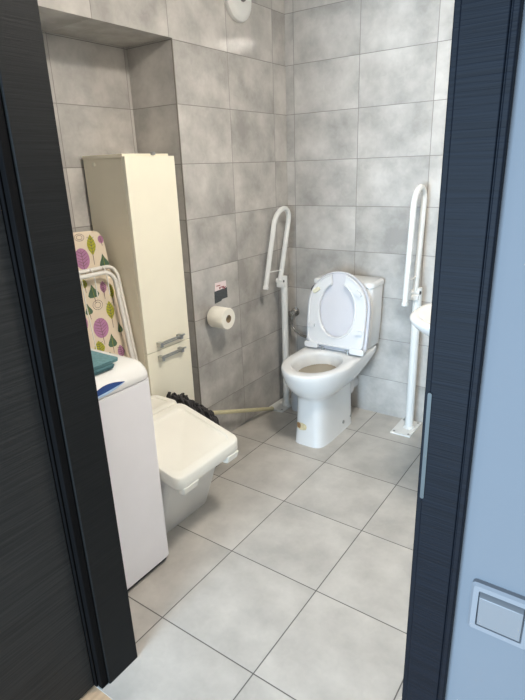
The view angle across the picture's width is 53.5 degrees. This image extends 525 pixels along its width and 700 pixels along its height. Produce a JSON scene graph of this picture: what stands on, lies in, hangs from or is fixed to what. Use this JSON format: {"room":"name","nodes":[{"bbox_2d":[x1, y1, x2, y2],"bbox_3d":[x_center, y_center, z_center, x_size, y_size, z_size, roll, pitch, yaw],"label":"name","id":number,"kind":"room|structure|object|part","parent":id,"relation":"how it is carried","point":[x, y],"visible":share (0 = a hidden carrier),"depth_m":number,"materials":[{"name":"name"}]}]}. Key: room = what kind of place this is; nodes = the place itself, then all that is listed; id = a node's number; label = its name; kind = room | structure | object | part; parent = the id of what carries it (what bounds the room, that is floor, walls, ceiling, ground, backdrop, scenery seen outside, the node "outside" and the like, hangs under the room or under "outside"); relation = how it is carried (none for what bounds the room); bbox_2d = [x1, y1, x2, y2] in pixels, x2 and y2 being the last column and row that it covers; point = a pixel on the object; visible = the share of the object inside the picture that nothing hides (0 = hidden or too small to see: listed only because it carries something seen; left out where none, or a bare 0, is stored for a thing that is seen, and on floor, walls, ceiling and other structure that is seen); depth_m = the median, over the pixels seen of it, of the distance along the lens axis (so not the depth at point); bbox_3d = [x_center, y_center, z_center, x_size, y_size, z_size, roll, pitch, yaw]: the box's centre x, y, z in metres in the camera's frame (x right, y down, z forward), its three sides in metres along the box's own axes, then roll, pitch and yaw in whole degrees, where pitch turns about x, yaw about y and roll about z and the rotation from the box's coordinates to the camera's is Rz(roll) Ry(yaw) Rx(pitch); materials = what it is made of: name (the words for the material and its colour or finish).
{"room":"hallway","nodes":[
{"label":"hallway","id":0,"kind":"room"},
{"bbox_2d":[37,0,290,431],"bbox_3d":[-0.589,-0.636,2.497,0.400,2.520,2.035,11,23,33],"label":"wall","id":1,"kind":"structure","parent":0,"point":[110,62],"depth_m":2.54,"materials":[{"name":"tile"}]},
{"bbox_2d":[171,38,201,404],"bbox_3d":[-0.354,-0.392,2.558,0.004,2.002,0.004,11,23,33],"label":"trim","id":2,"kind":"structure","parent":1,"relation":"attached to","point":[171,38],"depth_m":2.46,"materials":[{"name":"grey metal"}]},
{"bbox_2d":[214,280,227,303],"bbox_3d":[-0.222,-0.311,2.777,0.002,0.108,0.108,11,23,33],"label":"notice","id":3,"kind":"object","parent":1,"relation":"attached to","point":[220,293],"visible":1,"depth_m":2.77,"materials":[{"name":"paper"}]},
{"bbox_2d":[224,0,251,22],"bbox_3d":[-0.106,-1.690,2.497,0.050,0.200,0.200,11,23,33],"label":"air vent","id":4,"kind":"object","parent":1,"relation":"in","point":[239,11],"visible":1,"depth_m":2.50,"materials":[{"name":"plastic"}]},
{"bbox_3d":[-0.228,-0.182,2.705,0.114,0.040,0.040,11,23,33],"label":"holder","id":5,"kind":"object","parent":1,"relation":"attached to","visible":0},
{"bbox_2d":[207,306,234,329],"bbox_3d":[-0.215,-0.168,2.701,0.102,0.112,0.112,11,23,33],"label":"paper roll","id":6,"kind":"object","parent":5,"relation":"on","point":[217,317],"visible":1,"depth_m":2.67,"materials":[{"name":"paper"}]},
{"bbox_2d":[79,392,422,699],"bbox_3d":[-0.292,1.227,1.119,4.600,0.100,5.100,11,23,33],"label":"floor","id":7,"kind":"structure","parent":0,"point":[291,580],"depth_m":1.96,"materials":[{"name":"tile"}]},
{"bbox_2d":[73,231,129,357],"bbox_3d":[-0.739,0.106,2.338,0.225,1.235,0.338,11,23,33],"label":"ironing board","id":8,"kind":"object","parent":7,"relation":"on","point":[104,313],"visible":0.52,"depth_m":2.29,"materials":[{"name":"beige fabric"}]},
{"bbox_2d":[79,265,137,360],"bbox_3d":[-0.670,0.181,2.321,0.182,1.072,0.366,11,23,33],"label":"drying rack","id":9,"kind":"object","parent":7,"relation":"on","point":[116,279],"visible":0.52,"depth_m":2.32,"materials":[{"name":"plastic"}]},
{"bbox_3d":[-0.698,0.163,2.291,0.155,1.015,0.005,11,23,33],"label":"rod","id":10,"kind":"part","parent":9,"relation":"part of","materials":[{"name":"white metal"}]},
{"bbox_3d":[-0.724,-0.286,2.225,0.039,0.123,0.005,11,23,33],"label":"rod","id":11,"kind":"part","parent":9,"relation":"part of","materials":[{"name":"white metal"}]},
{"bbox_3d":[-0.687,-0.305,2.275,0.039,0.123,0.005,11,23,33],"label":"rod","id":12,"kind":"part","parent":9,"relation":"part of","materials":[{"name":"white metal"}]},
{"bbox_2d":[91,348,168,590],"bbox_3d":[-0.727,0.442,1.959,0.592,0.854,0.378,11,23,33],"label":"washing machine","id":13,"kind":"object","parent":7,"relation":"on","point":[123,390],"visible":0.43,"depth_m":1.83,"materials":[{"name":"plastic"}]},
{"bbox_2d":[94,363,113,374],"bbox_3d":[-0.677,0.063,1.722,0.292,0.013,0.240,11,23,33],"label":"folded cloth","id":14,"kind":"object","parent":13,"relation":"on","point":[109,366],"visible":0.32,"depth_m":1.70,"materials":[{"name":"teal fabric"}]},
{"bbox_2d":[91,350,117,369],"bbox_3d":[-0.679,0.044,1.738,0.297,0.011,0.262,11,23,33],"label":"folded cloth","id":15,"kind":"object","parent":14,"relation":"on","point":[99,359],"visible":0.23,"depth_m":1.74,"materials":[{"name":"teal fabric"}]},
{"bbox_3d":[-0.742,0.070,1.829,0.589,0.066,0.378,11,23,33],"label":"lid","id":16,"kind":"part","parent":13,"relation":"part of","materials":[{"name":"white plastic"}]},
{"bbox_2d":[82,151,194,400],"bbox_3d":[-0.555,-0.140,2.550,0.300,1.547,0.293,11,23,33],"label":"cabinet","id":17,"kind":"object","parent":7,"relation":"on","point":[133,200],"visible":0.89,"depth_m":2.34,"materials":[{"name":"beige laminate"}]},
{"bbox_3d":[-0.604,-0.855,2.301,0.258,0.016,0.268,11,23,33],"label":"panel","id":18,"kind":"part","parent":17,"relation":"part of","materials":[{"name":"beige laminate"}]},
{"bbox_3d":[-0.474,-0.428,2.383,0.018,0.864,0.290,11,23,33],"label":"door","id":19,"kind":"part","parent":17,"relation":"part of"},
{"bbox_3d":[-0.449,0.271,2.629,0.018,0.612,0.290,11,23,33],"label":"door","id":20,"kind":"part","parent":17,"relation":"part of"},
{"bbox_3d":[-0.439,-0.046,2.504,0.030,0.028,0.168,11,23,33],"label":"handle","id":21,"kind":"part","parent":17,"relation":"part of","materials":[{"name":"metal"}]},
{"bbox_3d":[-0.437,0.018,2.527,0.030,0.028,0.168,11,23,33],"label":"handle","id":22,"kind":"part","parent":17,"relation":"part of","materials":[{"name":"metal"}]},
{"bbox_2d":[151,395,237,533],"bbox_3d":[-0.406,0.525,2.261,0.509,0.474,0.386,11,23,33],"label":"waste bin","id":23,"kind":"object","parent":7,"relation":"on","point":[190,446],"visible":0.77,"depth_m":2.17,"materials":[{"name":"plastic"}]},
{"bbox_3d":[-0.556,0.297,2.285,0.161,0.050,0.386,11,23,33],"label":"lid","id":24,"kind":"part","parent":23,"relation":"part of","materials":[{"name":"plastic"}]},
{"bbox_3d":[-0.344,0.386,2.162,0.344,0.146,0.386,11,23,33],"label":"flip lid","id":25,"kind":"part","parent":23,"relation":"part of","materials":[{"name":"plastic"}]},
{"bbox_2d":[166,392,273,466],"bbox_3d":[-0.155,0.302,2.869,0.180,0.467,0.909,11,23,33],"label":"mop","id":26,"kind":"object","parent":7,"relation":"on","point":[182,398],"visible":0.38,"depth_m":2.63,"materials":[{"name":"brown wood"}]},
{"bbox_3d":[-0.145,0.349,2.975,0.027,0.307,0.761,10,23,32],"label":"handle","id":27,"kind":"part","parent":26,"relation":"part of","materials":[{"name":"brown wood"}]},
{"bbox_2d":[263,206,291,412],"bbox_3d":[0.095,-0.221,3.157,0.112,1.250,0.293,11,23,33],"label":"grab bar","id":28,"kind":"object","parent":7,"relation":"on","point":[283,404],"visible":0.91,"depth_m":3.09,"materials":[{"name":"white metal"}]},
{"bbox_3d":[0.085,-0.597,3.023,0.029,0.450,0.291,11,23,33],"label":"rail","id":29,"kind":"part","parent":28,"relation":"part of","materials":[{"name":"white metal"}]},
{"bbox_3d":[0.137,0.354,3.392,0.112,0.008,0.200,11,23,33],"label":"plate","id":30,"kind":"part","parent":28,"relation":"part of","materials":[{"name":"white metal"}]},
{"bbox_3d":[0.143,-0.043,3.243,0.059,0.844,0.059,11,23,33],"label":"post","id":31,"kind":"part","parent":28,"relation":"part of","materials":[{"name":"white metal"}]},
{"bbox_2d":[291,391,297,410],"bbox_3d":[0.217,0.272,3.287,0.076,0.228,0.076,-8,20,-15],"label":"toilet brush","id":32,"kind":"object","parent":7,"relation":"on","point":[294,399],"visible":0.44,"depth_m":3.28,"materials":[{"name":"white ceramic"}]},
{"bbox_2d":[281,271,383,447],"bbox_3d":[0.368,0.037,2.911,0.389,0.910,0.700,11,23,33],"label":"toilet","id":33,"kind":"object","parent":7,"relation":"on","point":[344,313],"visible":1,"depth_m":2.88,"materials":[{"name":"ceramic"}]},
{"bbox_3d":[0.366,0.249,2.983,0.368,0.462,0.684,11,23,33],"label":"bowl","id":34,"kind":"part","parent":33,"relation":"part of","materials":[{"name":"ceramic"}]},
{"bbox_3d":[0.411,-0.215,2.896,0.357,0.402,0.078,11,23,33],"label":"seat","id":35,"kind":"part","parent":33,"relation":"part of","materials":[{"name":"plastic"}]},
{"bbox_3d":[0.427,-0.218,2.917,0.384,0.439,0.094,11,23,33],"label":"seat lid","id":36,"kind":"part","parent":33,"relation":"part of","materials":[{"name":"plastic"}]},
{"bbox_3d":[0.491,-0.397,2.979,0.376,0.031,0.179,11,23,33],"label":"cistern lid","id":37,"kind":"part","parent":33,"relation":"part of","materials":[{"name":"ceramic"}]},
{"bbox_2d":[390,184,426,437],"bbox_3d":[0.794,-0.174,2.786,0.117,1.360,0.272,11,23,33],"label":"grab bar","id":38,"kind":"object","parent":7,"relation":"on","point":[406,427],"visible":1,"depth_m":2.75,"materials":[{"name":"white metal"}]},
{"bbox_3d":[0.838,0.453,3.039,0.117,0.008,0.199,11,23,33],"label":"plate","id":39,"kind":"part","parent":38,"relation":"part of","materials":[{"name":"white metal"}]},
{"bbox_3d":[0.840,0.059,2.902,0.065,0.829,0.065,11,23,33],"label":"post","id":40,"kind":"part","parent":38,"relation":"part of","materials":[{"name":"white metal"}]},
{"bbox_3d":[0.772,-0.531,2.638,0.029,0.587,0.225,11,23,33],"label":"rail","id":41,"kind":"part","parent":38,"relation":"part of","materials":[{"name":"white metal"}]},
{"bbox_2d":[284,0,454,423],"bbox_3d":[0.741,-0.804,2.836,2.160,2.520,0.100,11,23,33],"label":"wall","id":42,"kind":"structure","parent":0,"point":[367,81],"depth_m":2.83,"materials":[{"name":"tile"}]},
{"bbox_2d":[288,285,313,337],"bbox_3d":[0.267,-0.254,3.270,0.253,0.360,0.080,14,25,38],"label":"pipe","id":43,"kind":"object","parent":42,"relation":"attached to","point":[295,311],"visible":0.41,"depth_m":3.33,"materials":[{"name":"silver metal"}]},
{"bbox_2d":[445,0,524,699],"bbox_3d":[0.192,-0.045,0.737,3.800,2.520,0.125,11,23,33],"label":"wall","id":44,"kind":"structure","parent":0,"point":[482,666],"depth_m":0.65,"materials":[{"name":"paint"}]},
{"bbox_2d":[0,204,93,699],"bbox_3d":[-0.805,0.176,0.918,0.040,2.039,0.859,11,23,33],"label":"door","id":45,"kind":"structure","parent":44,"relation":"in","point":[44,653],"depth_m":1.30,"materials":[{"name":"black wood"}]},
{"bbox_2d":[0,0,137,688],"bbox_3d":[-0.530,-0.005,1.299,0.132,2.120,0.142,11,23,33],"label":"trim","id":46,"kind":"structure","parent":44,"relation":"attached to","point":[33,193],"depth_m":1.24,"materials":[{"name":"black wood"}]},
{"bbox_2d":[402,0,523,699],"bbox_3d":[0.286,0.193,0.760,0.074,2.050,0.156,11,23,33],"label":"trim","id":47,"kind":"structure","parent":44,"relation":"attached to","point":[485,33],"depth_m":0.61,"materials":[{"name":"black wood"}]},
{"bbox_3d":[0.216,0.129,0.689,0.005,0.158,0.002,11,23,33],"label":"strike plate","id":48,"kind":"part","parent":47,"relation":"part of","materials":[{"name":"metal"}]},
{"bbox_2d":[467,578,524,649],"bbox_3d":[0.321,0.360,0.704,0.080,0.080,0.015,11,23,33],"label":"light switch","id":49,"kind":"object","parent":44,"relation":"attached to","point":[498,612],"visible":1,"depth_m":0.70,"materials":[{"name":"white plastic"}]},
{"bbox_3d":[0.980,-0.326,1.452,0.100,2.520,2.035,11,23,33],"label":"wall","id":50,"kind":"structure","parent":0,"visible":0},
{"bbox_2d":[410,303,431,336],"bbox_3d":[0.867,-0.128,1.972,0.587,0.230,0.450,11,23,33],"label":"washbasin","id":51,"kind":"object","parent":50,"relation":"attached to","point":[420,317],"visible":0.21,"depth_m":2.03,"materials":[{"name":"ceramic"}]}
]}

